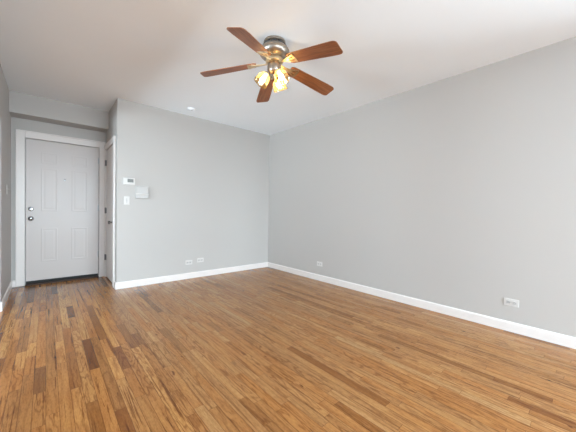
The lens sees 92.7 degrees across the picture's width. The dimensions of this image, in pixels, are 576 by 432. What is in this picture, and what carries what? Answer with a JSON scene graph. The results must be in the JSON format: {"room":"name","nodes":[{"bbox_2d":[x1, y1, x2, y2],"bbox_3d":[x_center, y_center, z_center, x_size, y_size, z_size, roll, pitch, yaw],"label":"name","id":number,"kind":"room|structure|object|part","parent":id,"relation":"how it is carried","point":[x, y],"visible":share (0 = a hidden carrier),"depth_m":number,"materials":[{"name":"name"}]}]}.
{"room":"empty living room","nodes":[
{"label":"empty living room","id":0,"kind":"room"},
{"bbox_2d":[0,64,10,301],"bbox_3d":[-2.613,-0.283,2.320,0.120,2.660,3.946,0,1,-41],"label":"wall","id":1,"kind":"structure","parent":0,"point":[5,117],"depth_m":3.30,"materials":[{"name":"grey paint"}]},
{"bbox_2d":[0,280,14,311],"bbox_3d":[-2.616,1.000,2.356,0.165,0.094,3.946,0,1,-41],"label":"baseboard","id":2,"kind":"structure","parent":1,"relation":"attached to","point":[12,283],"depth_m":3.31,"materials":[{"name":"white paint"}]},
{"bbox_2d":[11,117,105,280],"bbox_3d":[-3.696,-0.329,4.088,6.927,2.660,0.140,0,1,-41],"label":"wall","id":3,"kind":"structure","parent":0,"point":[16,123],"depth_m":3.95,"materials":[{"name":"grey paint"}]},
{"bbox_2d":[26,138,98,283],"bbox_3d":[-3.429,-0.062,4.228,0.874,2.095,0.116,0,1,-41],"label":"door","id":4,"kind":"structure","parent":3,"relation":"in","point":[62,180],"depth_m":4.20,"materials":[{"name":"white paint"}]},
{"bbox_2d":[15,129,115,287],"bbox_3d":[-3.147,-0.099,3.975,1.174,2.222,1.004,0,1,-41],"label":"door frame","id":5,"kind":"structure","parent":3,"relation":"attached to","point":[20,135],"depth_m":3.93,"materials":[{"name":"white paint"}]},
{"bbox_2d":[9,90,108,132],"bbox_3d":[-3.343,-1.515,4.084,1.109,0.276,0.277,0,1,-41],"label":"wall","id":6,"kind":"structure","parent":0,"point":[21,105],"depth_m":3.95,"materials":[{"name":"grey paint"}]},
{"bbox_2d":[106,98,126,282],"bbox_3d":[-2.665,-0.315,4.240,0.120,2.660,0.992,0,1,-41],"label":"wall","id":7,"kind":"structure","parent":0,"point":[118,111],"depth_m":3.87,"materials":[{"name":"grey paint"}]},
{"bbox_2d":[104,145,112,281],"bbox_3d":[-2.779,-0.035,4.264,0.100,2.065,0.721,0,1,-41],"label":"door","id":8,"kind":"structure","parent":7,"relation":"in","point":[109,162],"depth_m":4.30,"materials":[{"name":"white paint"}]},
{"bbox_2d":[126,101,269,280],"bbox_3d":[-1.382,-0.303,4.787,2.529,2.660,0.120,0,1,-41],"label":"wall","id":9,"kind":"structure","parent":0,"point":[207,181],"depth_m":4.54,"materials":[{"name":"grey paint"}]},
{"bbox_2d":[124,196,129,204],"bbox_3d":[-2.288,-0.220,3.900,0.072,0.118,0.020,0,1,-41],"label":"light switch","id":10,"kind":"object","parent":9,"relation":"attached to","point":[126,198],"visible":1,"depth_m":3.90,"materials":[{"name":"white plastic"}]},
{"bbox_2d":[122,177,134,184],"bbox_3d":[-2.263,-0.493,3.908,0.152,0.096,0.029,0,1,-41],"label":"thermostat","id":11,"kind":"object","parent":9,"relation":"attached to","point":[127,181],"visible":1,"depth_m":3.90,"materials":[{"name":"white plastic"}]},
{"bbox_2d":[135,186,148,198],"bbox_3d":[-2.132,-0.342,4.019,0.168,0.178,0.042,0,1,-41],"label":"door chime","id":12,"kind":"object","parent":9,"relation":"attached to","point":[141,192],"visible":1,"depth_m":4.00,"materials":[{"name":"grey plastic"}]},
{"bbox_2d":[185,260,191,264],"bbox_3d":[-1.630,0.764,4.517,0.116,0.072,0.009,0,1,-41],"label":"wall outlet","id":13,"kind":"object","parent":9,"relation":"attached to","point":[188,262],"visible":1,"depth_m":4.51,"materials":[{"name":"white plastic"}]},
{"bbox_2d":[115,262,267,289],"bbox_3d":[-1.415,0.982,4.709,2.649,0.094,0.014,0,1,-41],"label":"baseboard","id":14,"kind":"structure","parent":9,"relation":"attached to","point":[134,283],"depth_m":4.46,"materials":[{"name":"white paint"}]},
{"bbox_2d":[0,267,575,431],"bbox_3d":[-0.435,1.173,0.483,7.067,0.120,9.926,0,1,-41],"label":"floor","id":15,"kind":"structure","parent":0,"point":[265,349],"depth_m":2.05,"materials":[{"name":"brown wood"}]},
{"bbox_2d":[25,276,98,285],"bbox_3d":[-3.469,0.993,4.264,0.868,0.018,0.155,0,1,-41],"label":"threshold","id":16,"kind":"object","parent":15,"relation":"on","point":[48,282],"visible":0.58,"depth_m":4.20,"materials":[{"name":"brown wood"}]},
{"bbox_2d":[0,0,575,134],"bbox_3d":[-0.390,-1.606,0.438,7.067,0.120,9.926,0,1,-41],"label":"ceiling","id":17,"kind":"structure","parent":0,"point":[87,53],"depth_m":2.55,"materials":[{"name":"white paint"}]},
{"bbox_2d":[200,27,342,102],"bbox_3d":[-0.090,-1.364,2.489,1.284,0.421,1.286,0,1,-41],"label":"ceiling fan","id":18,"kind":"object","parent":17,"relation":"hanging from","point":[274,50],"visible":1,"depth_m":2.42,"materials":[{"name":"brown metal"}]},
{"bbox_3d":[-0.539,-1.336,2.517,0.511,0.006,0.146,-8,12,3],"label":"blade","id":19,"kind":"part","parent":18,"relation":"part of","materials":[{"name":"brown wood"}]},
{"bbox_3d":[-0.276,-1.325,2.106,0.146,0.006,0.511,14,14,19],"label":"blade","id":20,"kind":"part","parent":18,"relation":"part of","materials":[{"name":"brown wood"}]},
{"bbox_3d":[-0.235,-1.225,2.470,0.139,0.137,0.128,1,1,-20],"label":"lamp shade","id":21,"kind":"part","parent":18,"relation":"part of","materials":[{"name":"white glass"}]},
{"bbox_3d":[-0.230,-1.337,2.894,0.146,0.006,0.511,-12,-5,-16],"label":"blade","id":22,"kind":"part","parent":18,"relation":"part of","materials":[{"name":"brown wood"}]},
{"bbox_3d":[-0.079,-1.224,2.598,0.142,0.136,0.136,0,1,-41],"label":"lamp shade","id":23,"kind":"part","parent":18,"relation":"part of","materials":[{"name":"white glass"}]},
{"bbox_3d":[-0.052,-1.220,2.409,0.130,0.138,0.138,1,1,-22],"label":"lamp shade","id":24,"kind":"part","parent":18,"relation":"part of","materials":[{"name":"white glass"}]},
{"bbox_3d":[0.225,-1.327,2.716,0.511,0.006,0.146,11,-17,-32],"label":"blade","id":25,"kind":"part","parent":18,"relation":"part of","materials":[{"name":"brown wood"}]},
{"bbox_3d":[0.196,-1.319,2.229,0.511,0.006,0.146,13,-3,39],"label":"blade","id":26,"kind":"part","parent":18,"relation":"part of","materials":[{"name":"brown wood"}]},
{"bbox_2d":[268,37,575,337],"bbox_3d":[2.188,-0.211,2.748,0.140,2.660,9.926,0,1,-41],"label":"wall","id":27,"kind":"structure","parent":0,"point":[458,191],"depth_m":3.05,"materials":[{"name":"grey paint"}]},
{"bbox_2d":[267,262,575,348],"bbox_3d":[2.437,1.083,2.345,0.014,0.094,8.654,0,1,-41],"label":"baseboard","id":28,"kind":"structure","parent":27,"relation":"attached to","point":[556,338],"depth_m":3.04,"materials":[{"name":"white paint"}]},
{"bbox_2d":[504,298,518,307],"bbox_3d":[2.162,0.839,2.662,0.009,0.072,0.116,0,1,-41],"label":"wall outlet","id":29,"kind":"object","parent":27,"relation":"attached to","point":[509,302],"visible":1,"depth_m":2.66,"materials":[{"name":"white plastic"}]}
]}

